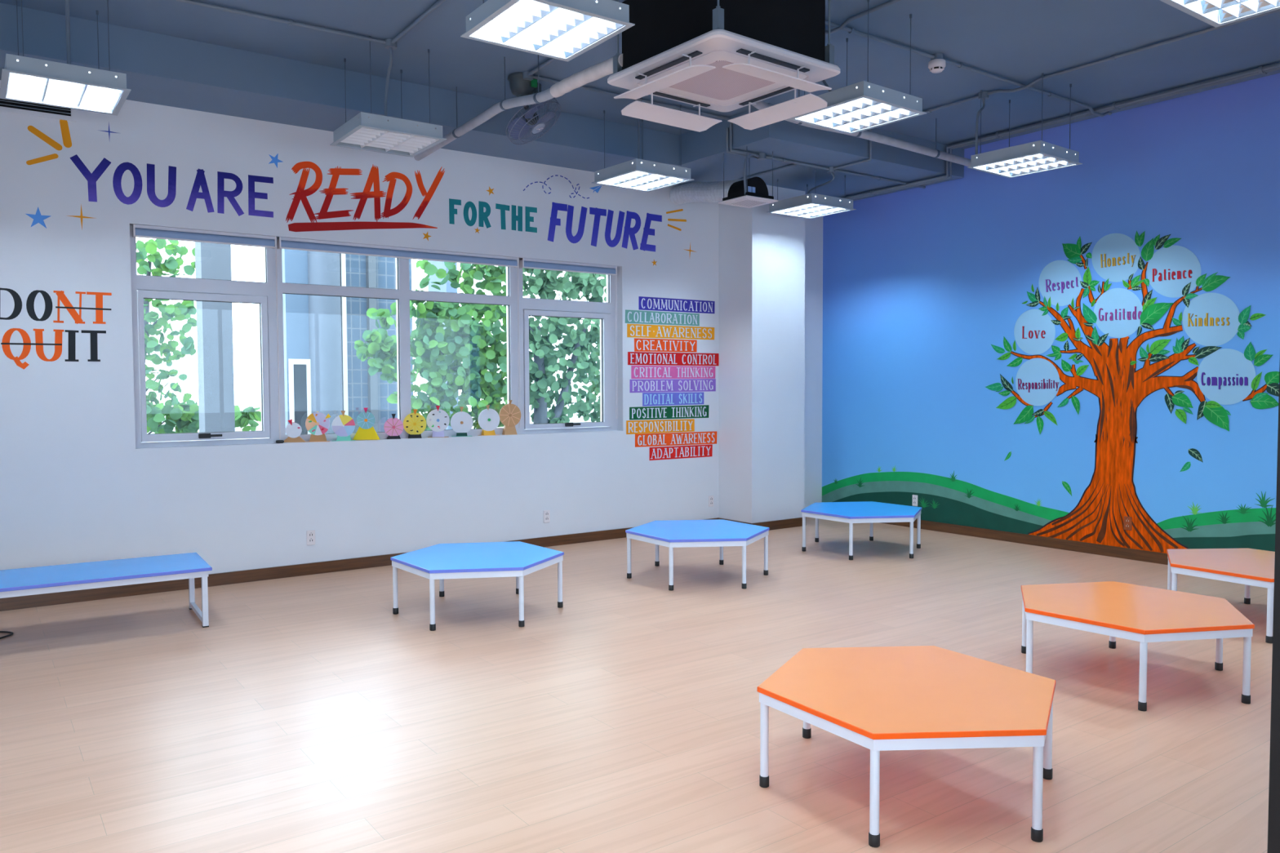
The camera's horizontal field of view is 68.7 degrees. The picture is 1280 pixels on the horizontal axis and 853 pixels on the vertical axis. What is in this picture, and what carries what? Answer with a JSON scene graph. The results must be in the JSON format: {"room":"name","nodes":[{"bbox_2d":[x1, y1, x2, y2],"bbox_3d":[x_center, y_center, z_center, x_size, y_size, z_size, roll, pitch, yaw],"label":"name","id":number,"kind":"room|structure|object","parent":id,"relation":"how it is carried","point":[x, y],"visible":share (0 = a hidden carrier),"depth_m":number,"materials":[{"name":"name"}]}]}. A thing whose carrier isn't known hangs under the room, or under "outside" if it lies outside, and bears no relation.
{"room":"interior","nodes":[
{"label":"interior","id":0,"kind":"room"},
{"bbox_2d":[0,80,822,574],"bbox_3d":[-2.768,-0.775,8.035,12.190,4.059,0.200,-2,3,-36],"label":"wall","id":1,"kind":"structure","parent":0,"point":[76,486],"depth_m":7.75,"materials":[{"name":"paint"}]},
{"bbox_2d":[0,83,76,121],"bbox_3d":[-4.579,-2.318,6.543,1.095,0.192,0.012,-2,3,-36],"label":"air vent","id":2,"kind":"object","parent":1,"relation":"attached to","point":[6,105],"visible":0.41,"depth_m":6.72,"materials":[{"name":"metal"}]},
{"bbox_2d":[26,206,51,227],"bbox_3d":[-4.340,-1.510,6.753,0.162,0.154,0.001,-2,3,-36],"label":"star","id":3,"kind":"object","parent":1,"relation":"attached to","point":[37,217],"visible":1,"depth_m":6.75,"materials":[{"name":"blue paint"}]},
{"bbox_2d":[26,119,71,164],"bbox_3d":[-4.278,-2.062,6.775,0.286,0.368,0.001,-2,3,-36],"label":"wall decal","id":4,"kind":"object","parent":1,"relation":"attached to","point":[67,142],"visible":1,"depth_m":6.79,"materials":[{"name":"orange paint"}]},
{"bbox_2d":[0,288,111,369],"bbox_3d":[-4.277,-0.705,6.829,0.752,0.580,0.001,-2,3,-36],"label":"painted slogan","id":5,"kind":"object","parent":1,"relation":"attached to","point":[99,308],"visible":1,"depth_m":6.81,"materials":[{"name":"black paint"}]},
{"bbox_2d":[68,203,92,229],"bbox_3d":[-4.122,-1.547,6.908,0.200,0.200,0.001,-2,3,-36],"label":"star","id":6,"kind":"object","parent":1,"relation":"attached to","point":[81,216],"visible":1,"depth_m":6.91,"materials":[{"name":"orange paint"}]},
{"bbox_2d":[97,121,117,137],"bbox_3d":[-3.966,-2.203,6.994,0.160,0.160,0.001,-2,3,-36],"label":"star","id":7,"kind":"object","parent":1,"relation":"attached to","point":[108,131],"visible":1,"depth_m":6.99,"materials":[{"name":"blue paint"}]},
{"bbox_2d":[132,224,284,443],"bbox_3d":[-3.431,-0.701,7.498,1.082,1.710,0.073,-2,3,-36],"label":"roller blind","id":8,"kind":"object","parent":1,"relation":"attached to","point":[138,230],"visible":1,"depth_m":7.46,"materials":[{"name":"grey fabric"}]},
{"bbox_2d":[268,153,282,167],"bbox_3d":[-2.993,-2.187,7.693,0.121,0.125,0.001,-2,3,-36],"label":"star","id":9,"kind":"object","parent":1,"relation":"attached to","point":[274,159],"visible":1,"depth_m":7.69,"materials":[{"name":"blue paint"}]},
{"bbox_2d":[283,419,306,443],"bbox_3d":[-2.922,0.036,7.898,0.190,0.198,0.095,-1,3,-15],"label":"wheel","id":10,"kind":"object","parent":1,"relation":"on","point":[293,430],"visible":1,"depth_m":7.88,"materials":[{"name":"white paint"}]},
{"bbox_2d":[306,529,315,545],"bbox_3d":[-2.795,0.944,7.952,0.072,0.124,0.014,-2,3,-36],"label":"wall socket","id":11,"kind":"object","parent":1,"relation":"attached to","point":[310,535],"visible":1,"depth_m":7.95,"materials":[{"name":"white plastic"}]},
{"bbox_2d":[305,411,330,442],"bbox_3d":[-2.753,0.001,8.015,0.210,0.258,0.095,-1,3,-15],"label":"wheel","id":12,"kind":"object","parent":1,"relation":"on","point":[317,424],"visible":1,"depth_m":8.00,"materials":[{"name":"pink paint"}]},
{"bbox_2d":[331,410,355,440],"bbox_3d":[-2.579,-0.007,8.143,0.193,0.261,0.095,-1,3,-15],"label":"wheel","id":13,"kind":"object","parent":1,"relation":"on","point":[343,425],"visible":1,"depth_m":8.13,"materials":[{"name":"green paint"}]},
{"bbox_2d":[69,154,662,251],"bbox_3d":[-1.970,-2.011,8.434,5.428,0.714,0.001,-2,3,-36],"label":"painted slogan","id":14,"kind":"object","parent":1,"relation":"attached to","point":[301,194],"visible":1,"depth_m":8.06,"materials":[{"name":"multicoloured paint"}]},
{"bbox_2d":[352,408,379,439],"bbox_3d":[-2.417,-0.024,8.258,0.230,0.283,0.095,-1,3,-15],"label":"wheel","id":15,"kind":"object","parent":1,"relation":"on","point":[366,420],"visible":1,"depth_m":8.24,"materials":[{"name":"beige paint"}]},
{"bbox_2d":[129,225,617,448],"bbox_3d":[-2.093,-0.752,8.546,4.532,1.713,0.118,-2,3,-36],"label":"window","id":16,"kind":"structure","parent":1,"relation":"attached to","point":[143,286],"depth_m":8.19,"materials":[{"name":"white metal"}]},
{"bbox_2d":[383,413,403,439],"bbox_3d":[-2.213,-0.001,8.413,0.171,0.226,0.071,-1,3,-15],"label":"wheel","id":17,"kind":"object","parent":1,"relation":"on","point":[393,427],"visible":1,"depth_m":8.39,"materials":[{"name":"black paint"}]},
{"bbox_2d":[276,236,519,427],"bbox_3d":[-2.089,-0.779,8.459,2.243,1.646,0.073,-2,3,-36],"label":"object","id":18,"kind":"object","parent":1,"relation":"attached to","point":[291,243],"visible":1,"depth_m":8.36,"materials":[{"name":"grey fabric"}]},
{"bbox_2d":[0,517,806,611],"bbox_3d":[-2.537,1.216,7.808,12.190,0.098,0.566,-2,3,-36],"label":"baseboard","id":19,"kind":"structure","parent":1,"relation":"attached to","point":[299,570],"depth_m":7.71,"materials":[{"name":"brown wood"}]},
{"bbox_2d":[403,408,426,438],"bbox_3d":[-2.053,-0.026,8.528,0.206,0.264,0.071,-1,3,-15],"label":"wheel","id":20,"kind":"object","parent":1,"relation":"on","point":[414,424],"visible":1,"depth_m":8.51,"materials":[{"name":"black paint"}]},
{"bbox_2d":[422,231,431,240],"bbox_3d":[-1.928,-1.725,8.476,0.088,0.091,0.001,-2,3,-36],"label":"star","id":21,"kind":"object","parent":1,"relation":"attached to","point":[426,236],"visible":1,"depth_m":8.47,"materials":[{"name":"orange paint"}]},
{"bbox_2d":[0,2,867,200],"bbox_3d":[-2.507,-2.640,7.581,12.190,0.296,0.720,-2,3,-36],"label":"beam","id":22,"kind":"structure","parent":1,"relation":"attached to","point":[162,69],"depth_m":7.19,"materials":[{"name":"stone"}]},
{"bbox_2d":[426,405,449,437],"bbox_3d":[-1.867,-0.046,8.652,0.210,0.291,0.095,-1,3,-15],"label":"wheel","id":23,"kind":"object","parent":1,"relation":"on","point":[437,420],"visible":1,"depth_m":8.64,"materials":[{"name":"beige paint"}]},
{"bbox_2d":[450,406,472,436],"bbox_3d":[-1.675,-0.047,8.790,0.209,0.278,0.095,-1,3,-15],"label":"wheel","id":24,"kind":"object","parent":1,"relation":"on","point":[461,422],"visible":1,"depth_m":8.77,"materials":[{"name":"green paint"}]},
{"bbox_2d":[478,404,499,435],"bbox_3d":[-1.448,-0.061,8.952,0.217,0.291,0.095,-2,3,-30],"label":"wheel","id":25,"kind":"object","parent":1,"relation":"on","point":[488,419],"visible":1,"depth_m":8.94,"materials":[{"name":"pink paint"}]},
{"bbox_2d":[486,186,493,195],"bbox_3d":[-1.413,-2.222,8.826,0.087,0.091,0.001,-2,3,-36],"label":"star","id":26,"kind":"object","parent":1,"relation":"attached to","point":[490,190],"visible":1,"depth_m":8.83,"materials":[{"name":"orange paint"}]},
{"bbox_2d":[498,400,520,435],"bbox_3d":[-1.267,-0.089,9.089,0.224,0.336,0.071,-2,3,-30],"label":"wheel","id":27,"kind":"object","parent":1,"relation":"on","point":[509,415],"visible":1,"depth_m":9.07,"materials":[{"name":"beige paint"}]},
{"bbox_2d":[543,510,550,523],"bbox_3d":[-0.926,0.892,9.292,0.072,0.124,0.014,-2,3,-36],"label":"wall socket","id":28,"kind":"object","parent":1,"relation":"attached to","point":[546,513],"visible":1,"depth_m":9.29,"materials":[{"name":"white plastic"}]},
{"bbox_2d":[523,174,601,198],"bbox_3d":[-0.758,-2.383,9.289,0.913,0.207,0.001,-2,3,-36],"label":"drawing","id":29,"kind":"object","parent":1,"relation":"attached to","point":[597,190],"visible":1,"depth_m":9.37,"materials":[{"name":"blue paint"}]},
{"bbox_2d":[519,257,617,417],"bbox_3d":[-0.698,-0.857,9.454,1.120,1.586,0.073,-2,3,-36],"label":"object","id":30,"kind":"object","parent":1,"relation":"attached to","point":[526,263],"visible":1,"depth_m":9.42,"materials":[{"name":"grey fabric"}]},
{"bbox_2d":[626,418,694,434],"bbox_3d":[0.230,-0.002,10.093,0.920,0.144,0.001,-2,3,-36],"label":"strip","id":31,"kind":"object","parent":1,"relation":"attached to","point":[633,427],"visible":1,"depth_m":10.08,"materials":[{"name":"paint"}]},
{"bbox_2d":[625,309,699,325],"bbox_3d":[0.250,-1.164,10.061,1.001,0.140,0.001,-2,3,-36],"label":"strip","id":32,"kind":"object","parent":1,"relation":"attached to","point":[640,317],"visible":1,"depth_m":10.05,"materials":[{"name":"paint"}]},
{"bbox_2d":[634,337,697,351],"bbox_3d":[0.284,-0.872,10.097,0.849,0.142,0.001,-2,3,-36],"label":"strip","id":33,"kind":"object","parent":1,"relation":"attached to","point":[640,344],"visible":1,"depth_m":10.08,"materials":[{"name":"paint"}]},
{"bbox_2d":[629,404,709,419],"bbox_3d":[0.331,-0.154,10.159,1.088,0.143,0.001,-2,3,-36],"label":"strip","id":34,"kind":"object","parent":1,"relation":"attached to","point":[702,411],"visible":1,"depth_m":10.15,"materials":[{"name":"paint"}]},
{"bbox_2d":[626,324,714,339],"bbox_3d":[0.350,-1.022,10.139,1.193,0.142,0.001,-2,3,-36],"label":"strip","id":35,"kind":"object","parent":1,"relation":"attached to","point":[640,331],"visible":1,"depth_m":10.12,"materials":[{"name":"paint"}]},
{"bbox_2d":[629,378,715,392],"bbox_3d":[0.372,-0.445,10.177,1.181,0.149,0.001,-2,3,-36],"label":"strip","id":36,"kind":"object","parent":1,"relation":"attached to","point":[668,384],"visible":1,"depth_m":10.16,"materials":[{"name":"paint"}]},
{"bbox_2d":[631,365,715,378],"bbox_3d":[0.378,-0.589,10.176,1.157,0.142,0.001,-2,3,-36],"label":"strip","id":37,"kind":"object","parent":1,"relation":"attached to","point":[637,371],"visible":1,"depth_m":10.16,"materials":[{"name":"paint"}]},
{"bbox_2d":[642,391,703,406],"bbox_3d":[0.370,-0.298,10.182,0.845,0.144,0.001,-2,3,-36],"label":"strip","id":38,"kind":"object","parent":1,"relation":"attached to","point":[648,398],"visible":1,"depth_m":10.17,"materials":[{"name":"paint"}]},
{"bbox_2d":[627,351,719,365],"bbox_3d":[0.381,-0.734,10.172,1.253,0.142,0.001,-2,3,-36],"label":"strip","id":39,"kind":"object","parent":1,"relation":"attached to","point":[633,357],"visible":1,"depth_m":10.16,"materials":[{"name":"paint"}]},
{"bbox_2d":[635,431,716,447],"bbox_3d":[0.409,0.137,10.227,1.136,0.147,0.001,-2,3,-36],"label":"strip","id":40,"kind":"object","parent":1,"relation":"attached to","point":[691,437],"visible":1,"depth_m":10.21,"materials":[{"name":"paint"}]},
{"bbox_2d":[666,208,686,231],"bbox_3d":[0.394,-2.242,10.122,0.281,0.240,0.001,-2,3,-36],"label":"wall decal","id":41,"kind":"object","parent":1,"relation":"attached to","point":[679,210],"visible":1,"depth_m":10.12,"materials":[{"name":"orange paint"}]},
{"bbox_2d":[638,296,715,313],"bbox_3d":[0.412,-1.317,10.171,1.046,0.141,0.001,-2,3,-36],"label":"strip","id":42,"kind":"object","parent":1,"relation":"attached to","point":[655,304],"visible":1,"depth_m":10.15,"materials":[{"name":"paint"}]},
{"bbox_2d":[648,444,712,460],"bbox_3d":[0.458,0.282,10.268,0.880,0.141,0.001,-2,3,-36],"label":"strip","id":43,"kind":"object","parent":1,"relation":"attached to","point":[695,451],"visible":1,"depth_m":10.26,"materials":[{"name":"paint"}]},
{"bbox_2d":[708,495,713,506],"bbox_3d":[0.800,0.839,10.529,0.072,0.124,0.014,-2,3,-36],"label":"wall socket","id":44,"kind":"object","parent":1,"relation":"attached to","point":[710,497],"visible":1,"depth_m":10.52,"materials":[{"name":"white plastic"}]},
{"bbox_2d":[0,516,1274,852],"bbox_3d":[0.053,1.468,4.207,12.590,0.120,9.850,-2,3,-36],"label":"floor","id":45,"kind":"structure","parent":0,"point":[308,715],"depth_m":4.44,"materials":[{"name":"brown wood"}]},
{"bbox_2d":[0,631,13,639],"bbox_3d":[-4.294,1.347,5.900,0.566,0.011,0.325,-3,3,-44],"label":"power cable","id":46,"kind":"object","parent":45,"relation":"on","point":[11,633],"visible":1,"depth_m":6.04,"materials":[{"name":"black rubber"}]},
{"bbox_2d":[0,552,212,627],"bbox_3d":[-3.818,1.147,5.980,1.900,0.400,0.690,-2,3,-33],"label":"bench","id":47,"kind":"object","parent":45,"relation":"on","point":[28,581],"visible":1,"depth_m":6.09,"materials":[{"name":"blue laminate"}]},
{"bbox_2d":[390,541,564,631],"bbox_3d":[-1.145,1.109,6.647,1.212,0.400,1.050,-1,2,-9],"label":"table","id":48,"kind":"object","parent":45,"relation":"on","point":[517,559],"visible":1,"depth_m":6.46,"materials":[{"name":"blue laminate"}]},
{"bbox_2d":[625,519,769,591],"bbox_3d":[0.484,1.053,7.807,1.212,0.400,1.050,0,2,-5],"label":"table","id":49,"kind":"object","parent":45,"relation":"on","point":[721,533],"visible":1,"depth_m":7.61,"materials":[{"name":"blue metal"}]},
{"bbox_2d":[800,501,921,559],"bbox_3d":[2.147,0.993,9.057,1.212,0.400,1.050,-1,2,-7],"label":"table","id":50,"kind":"object","parent":45,"relation":"on","point":[864,512],"visible":1,"depth_m":8.85,"materials":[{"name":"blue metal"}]},
{"bbox_2d":[757,645,1055,847],"bbox_3d":[1.069,1.224,3.740,1.212,0.400,1.050,0,2,-3],"label":"table","id":51,"kind":"object","parent":45,"relation":"on","point":[876,699],"visible":1,"depth_m":3.56,"materials":[{"name":"orange laminate"}]},
{"bbox_2d":[1021,581,1254,711],"bbox_3d":[2.649,1.160,5.097,1.212,0.400,1.050,-1,2,-10],"label":"table","id":52,"kind":"object","parent":45,"relation":"on","point":[1144,615],"visible":0.88,"depth_m":4.91,"materials":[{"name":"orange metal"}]},
{"bbox_2d":[1166,548,1275,643],"bbox_3d":[4.128,1.105,6.250,1.212,0.400,1.050,0,2,-3],"label":"table","id":53,"kind":"object","parent":45,"relation":"on","point":[1248,567],"visible":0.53,"depth_m":6.19,"materials":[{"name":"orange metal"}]},
{"bbox_2d":[0,0,1279,148],"bbox_3d":[0.036,-2.722,4.028,12.590,0.150,9.850,-2,3,-36],"label":"ceiling","id":54,"kind":"structure","parent":0,"point":[1019,41],"depth_m":6.85,"materials":[{"name":"stone"}]},
{"bbox_2d":[0,0,130,115],"bbox_3d":[-3.573,-2.384,5.792,0.652,0.647,0.652,-2,3,-36],"label":"ceiling light","id":55,"kind":"object","parent":54,"relation":"hanging from","point":[24,78],"visible":1,"depth_m":5.70,"materials":[{"name":"metal"}]},
{"bbox_2d":[176,0,445,49],"bbox_3d":[-2.027,-2.690,5.871,1.421,0.050,1.098,-2,3,-36],"label":"conduit","id":56,"kind":"object","parent":54,"relation":"attached to","point":[388,42],"visible":1,"depth_m":6.27,"materials":[{"name":"metal"}]},
{"bbox_2d":[329,35,446,156],"bbox_3d":[-1.881,-2.441,6.957,0.652,0.647,0.652,-2,3,-36],"label":"ceiling light","id":57,"kind":"object","parent":54,"relation":"hanging from","point":[367,131],"visible":1,"depth_m":6.86,"materials":[{"name":"metal"}]},
{"bbox_2d":[413,53,622,160],"bbox_3d":[-1.054,-2.517,7.079,0.089,0.510,3.295,-2,3,-36],"label":"drain pipe","id":58,"kind":"object","parent":54,"relation":"attached to","point":[593,73],"visible":0.95,"depth_m":6.61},
{"bbox_2d":[505,71,561,144],"bbox_3d":[-0.859,-2.549,7.559,0.483,0.489,0.466,-2,3,-36],"label":"ceiling fan","id":59,"kind":"object","parent":54,"relation":"hanging from","point":[518,127],"visible":0.91,"depth_m":7.49,"materials":[{"name":"grey plastic"}]},
{"bbox_2d":[460,0,635,61],"bbox_3d":[-0.481,-2.353,4.789,0.652,0.647,0.652,-2,3,-36],"label":"ceiling light","id":60,"kind":"object","parent":54,"relation":"hanging from","point":[559,29],"visible":1,"depth_m":4.77,"materials":[{"name":"metal"}]},
{"bbox_2d":[522,57,729,119],"bbox_3d":[0.119,-2.777,7.710,2.144,0.050,0.694,-2,3,-36],"label":"conduit","id":61,"kind":"object","parent":54,"relation":"attached to","point":[526,75],"visible":0.74,"depth_m":7.75,"materials":[{"name":"metal"}]},
{"bbox_2d":[591,97,693,191],"bbox_3d":[0.021,-2.506,8.323,0.652,0.647,0.652,-2,3,-38],"label":"ceiling light","id":62,"kind":"object","parent":54,"relation":"hanging from","point":[637,174],"visible":0.95,"depth_m":8.25,"materials":[{"name":"metal"}]},
{"bbox_2d":[607,0,839,131],"bbox_3d":[0.499,-2.345,5.682,1.156,0.747,1.156,-2,3,-38],"label":"air conditioner","id":63,"kind":"object","parent":54,"relation":"hanging from","point":[721,55],"visible":1,"depth_m":5.48,"materials":[{"name":"white plastic"}]},
{"bbox_2d":[668,60,775,99],"bbox_3d":[0.500,-2.099,5.692,0.544,0.004,0.544,-2,3,-38],"label":"grille","id":64,"kind":"object","parent":63,"relation":"attached to","point":[719,82],"depth_m":5.73,"materials":[{"name":"plastic"}]},
{"bbox_2d":[787,0,926,134],"bbox_3d":[1.468,-2.427,6.332,0.652,0.647,0.652,-2,3,-38],"label":"ceiling light","id":65,"kind":"object","parent":54,"relation":"hanging from","point":[863,105],"visible":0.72,"depth_m":6.25,"materials":[{"name":"metal"}]},
{"bbox_2d":[751,88,970,166],"bbox_3d":[1.974,-2.634,7.976,0.558,0.378,4.444,2,3,44],"label":"drain pipe","id":66,"kind":"object","parent":54,"relation":"hanging from","point":[866,135],"visible":0.38,"depth_m":8.32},
{"bbox_2d":[825,0,901,35],"bbox_3d":[2.158,-2.672,5.220,0.081,0.063,3.210,-2,3,-36],"label":"conduit","id":67,"kind":"object","parent":54,"relation":"attached to","point":[846,22],"visible":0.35,"depth_m":6.18,"materials":[{"name":"metal"}]},
{"bbox_2d":[928,53,946,73],"bbox_3d":[2.225,-2.720,7.013,0.128,0.125,0.128,-2,3,-36],"label":"smoke detector","id":68,"kind":"object","parent":54,"relation":"attached to","point":[937,64],"visible":0.98,"depth_m":6.97,"materials":[{"name":"plastic"}]},
{"bbox_2d":[825,20,1111,116],"bbox_3d":[2.608,-2.757,7.286,4.055,0.073,0.039,-2,3,-36],"label":"conduit","id":69,"kind":"object","parent":54,"relation":"attached to","point":[851,30],"visible":0.92,"depth_m":7.20,"materials":[{"name":"metal"}]},
{"bbox_2d":[967,72,1082,177],"bbox_3d":[3.204,-2.496,7.789,0.652,0.647,0.652,-2,3,-38],"label":"ceiling light","id":70,"kind":"object","parent":54,"relation":"hanging from","point":[1039,156],"visible":1,"depth_m":7.73,"materials":[{"name":"metal"}]},
{"bbox_2d":[841,62,1279,199],"bbox_3d":[4.264,-2.656,8.094,0.113,0.354,7.720,-2,3,-36],"label":"pipe","id":71,"kind":"object","parent":54,"relation":"attached to","point":[1262,69],"visible":0.84,"depth_m":8.47,"materials":[{"name":"metal"}]},
{"bbox_2d":[869,8,1279,129],"bbox_3d":[3.728,-2.742,6.763,0.081,0.068,5.290,-2,3,-36],"label":"conduit","id":72,"kind":"object","parent":54,"relation":"attached to","point":[984,95],"visible":0.97,"depth_m":7.12,"materials":[{"name":"metal"}]},
{"bbox_2d":[1160,0,1279,27],"bbox_3d":[2.872,-2.347,4.323,0.652,0.647,0.652,-2,3,-36],"label":"ceiling light","id":73,"kind":"object","parent":54,"relation":"hanging from","point":[1216,13],"visible":1,"depth_m":4.60,"materials":[{"name":"metal"}]},
{"bbox_2d":[718,146,777,208],"bbox_3d":[1.008,-2.320,8.732,0.400,0.470,0.400,-2,3,-36],"label":"exhaust fan","id":74,"kind":"object","parent":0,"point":[753,192],"visible":1,"depth_m":8.65,"materials":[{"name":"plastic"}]},
{"bbox_2d":[669,178,742,204],"bbox_3d":[0.689,-2.366,9.488,0.238,0.405,1.411,-1,3,-24],"label":"flexible duct","id":75,"kind":"object","parent":74,"relation":"attached to","point":[703,192],"visible":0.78,"depth_m":9.48,"materials":[{"name":"metal"}]},
{"bbox_2d":[718,185,804,523],"bbox_3d":[1.372,-0.750,10.546,0.800,3.763,0.550,-2,3,-36],"label":"wall column","id":76,"kind":"structure","parent":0,"point":[762,254],"depth_m":10.32,"materials":[{"name":"paint"}]},
{"bbox_2d":[766,168,856,218],"bbox_3d":[1.825,-2.425,9.720,0.652,0.351,0.786,-2,3,-36],"label":"ceiling light","id":77,"kind":"object","parent":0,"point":[809,206],"visible":0.99,"depth_m":9.66,"materials":[{"name":"metal"}]},
{"bbox_2d":[822,72,1279,523],"bbox_3d":[5.078,-0.793,7.724,0.200,4.059,9.850,-2,3,-36],"label":"wall","id":78,"kind":"structure","parent":0,"point":[920,284],"depth_m":9.10,"materials":[{"name":"blue paint"}]},
{"bbox_2d":[725,127,765,159],"bbox_3d":[1.014,-2.627,8.702,0.483,0.246,0.116,-2,3,-36],"label":"conduit","id":79,"kind":"object","parent":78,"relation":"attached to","point":[762,155],"visible":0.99,"depth_m":8.67,"materials":[{"name":"metal"}]},
{"bbox_2d":[740,164,795,179],"bbox_3d":[1.277,-2.570,9.471,0.027,0.027,0.816,-2,3,-36],"label":"conduit","id":80,"kind":"object","parent":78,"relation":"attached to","point":[791,165],"visible":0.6,"depth_m":9.40,"materials":[{"name":"metal"}]},
{"bbox_2d":[679,102,964,197],"bbox_3d":[1.892,-2.740,9.510,2.790,0.296,1.270,-2,3,-36],"label":"beam","id":81,"kind":"structure","parent":78,"relation":"attached to","point":[704,149],"depth_m":9.10,"materials":[{"name":"stone"}]},
{"bbox_2d":[729,118,925,188],"bbox_3d":[1.960,-2.694,9.372,2.805,0.316,0.081,-2,3,-36],"label":"conduit","id":82,"kind":"object","parent":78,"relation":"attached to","point":[830,169],"visible":0.99,"depth_m":9.23,"materials":[{"name":"metal"}]},
{"bbox_2d":[833,128,871,169],"bbox_3d":[2.057,-2.693,9.127,0.027,0.298,0.513,-2,3,-36],"label":"conduit","id":83,"kind":"object","parent":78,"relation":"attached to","point":[870,130],"visible":0.93,"depth_m":9.01,"materials":[{"name":"metal"}]},
{"bbox_2d":[911,494,917,506],"bbox_3d":[3.064,0.825,10.430,0.014,0.124,0.072,-2,3,-36],"label":"wall socket","id":84,"kind":"object","parent":78,"relation":"attached to","point":[914,503],"visible":1,"depth_m":10.43,"materials":[{"name":"white plastic"}]},
{"bbox_2d":[1004,451,1011,461],"bbox_3d":[3.727,0.302,9.489,0.001,0.103,0.082,-2,3,-36],"label":"leaf","id":85,"kind":"object","parent":78,"relation":"attached to","point":[1008,455],"visible":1,"depth_m":9.48,"materials":[{"name":"paint"}]},
{"bbox_2d":[879,519,1168,564],"bbox_3d":[4.508,1.162,8.429,0.016,0.098,7.734,-2,3,-36],"label":"baseboard","id":86,"kind":"structure","parent":78,"relation":"attached to","point":[1065,544],"depth_m":9.16,"materials":[{"name":"brown wood"}]},
{"bbox_2d":[822,465,1275,551],"bbox_3d":[4.485,0.789,8.454,0.002,0.660,7.724,-2,3,-36],"label":"hills","id":87,"kind":"object","parent":78,"relation":"attached to","point":[944,500],"visible":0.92,"depth_m":9.64,"materials":[{"name":"green paint"}]},
{"bbox_2d":[1062,480,1071,495],"bbox_3d":[4.098,0.597,8.985,0.001,0.143,0.102,-2,3,-36],"label":"leaf","id":88,"kind":"object","parent":78,"relation":"attached to","point":[1066,486],"visible":1,"depth_m":8.98,"materials":[{"name":"paint"}]},
{"bbox_2d":[1123,515,1132,530],"bbox_3d":[4.438,0.882,8.515,0.014,0.124,0.072,-2,3,-36],"label":"wall socket","id":89,"kind":"object","parent":78,"relation":"attached to","point":[1127,520],"visible":1,"depth_m":8.51,"materials":[{"name":"brown paint"}]},
{"bbox_2d":[985,230,1279,553],"bbox_3d":[4.353,-0.332,8.578,0.004,2.905,2.706,-2,3,-36],"label":"tree","id":90,"kind":"object","parent":78,"relation":"attached to","point":[1225,376],"visible":1,"depth_m":8.52,"materials":[{"name":"paint"}]},
{"bbox_2d":[995,266,1266,426],"bbox_3d":[4.354,-0.738,8.556,0.001,1.502,2.457,-2,3,-36],"label":"circles","id":91,"kind":"object","parent":90,"relation":"attached to","point":[1225,376],"depth_m":8.46,"materials":[{"name":"paint"}]},
{"bbox_2d":[1179,462,1191,471],"bbox_3d":[4.721,0.349,8.104,0.001,0.095,0.091,-2,3,-36],"label":"leaf","id":92,"kind":"object","parent":78,"relation":"attached to","point":[1188,464],"visible":1,"depth_m":8.10,"materials":[{"name":"paint"}]},
{"bbox_2d":[1188,448,1203,462],"bbox_3d":[4.768,0.248,8.033,0.001,0.118,0.122,-2,3,-36],"label":"leaf","id":93,"kind":"object","parent":78,"relation":"attached to","point":[1193,452],"visible":1,"depth_m":8.03,"materials":[{"name":"paint"}]},
{"bbox_3d":[1.866,-0.518,1.580,12.190,4.059,0.200,-2,3,-36],"label":"wall","id":94,"kind":"structure","parent":0,"visible":0},
{"bbox_2d":[1266,365,1279,852],"bbox_3d":[0.006,0.375,0.281,1.624,2.400,0.240,-2,3,-36],"label":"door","id":95,"kind":"structure","parent":94,"relation":"in","point":[1273,821],"depth_m":0.81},
{"label":"outside","id":96,"kind":"structure","parent":0,"visible":0},
{"bbox_2d":[146,412,595,440],"bbox_3d":[-15.881,0.729,35.692,65.000,0.200,59.700,-2,3,-36],"label":"ground","id":97,"kind":"structure","parent":96,"point":[575,419],"depth_m":56.23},
{"bbox_2d":[136,238,261,442],"bbox_3d":[-5.068,-0.265,10.560,1.521,3.846,0.754,-2,3,-29],"label":"tree","id":98,"kind":"object","parent":97,"relation":"on","point":[184,417],"visible":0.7,"depth_m":10.39,"materials":[{"name":"green plant"}]},
{"bbox_2d":[195,241,235,439],"bbox_3d":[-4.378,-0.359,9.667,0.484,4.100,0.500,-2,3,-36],"label":"building","id":99,"kind":"structure","parent":97,"relation":"on","point":[212,260],"depth_m":9.53,"materials":[{"name":"white"}]},
{"bbox_2d":[281,248,413,435],"bbox_3d":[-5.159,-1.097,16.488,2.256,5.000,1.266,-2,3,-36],"label":"office building","id":100,"kind":"structure","parent":97,"relation":"on","point":[323,372],"depth_m":15.73,"materials":[{"name":"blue glass"}]},
{"bbox_2d":[427,260,458,429],"bbox_3d":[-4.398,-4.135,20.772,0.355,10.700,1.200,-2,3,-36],"label":"slender tower","id":101,"kind":"structure","parent":97,"relation":"on","point":[446,287],"depth_m":20.56,"materials":[{"name":"white"}]},
{"bbox_2d":[354,259,606,430],"bbox_3d":[-1.852,-2.390,14.961,6.603,7.688,2.297,-2,3,-42],"label":"tree","id":102,"kind":"object","parent":97,"relation":"on","point":[468,344],"visible":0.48,"depth_m":13.69,"materials":[{"name":"green plant"}]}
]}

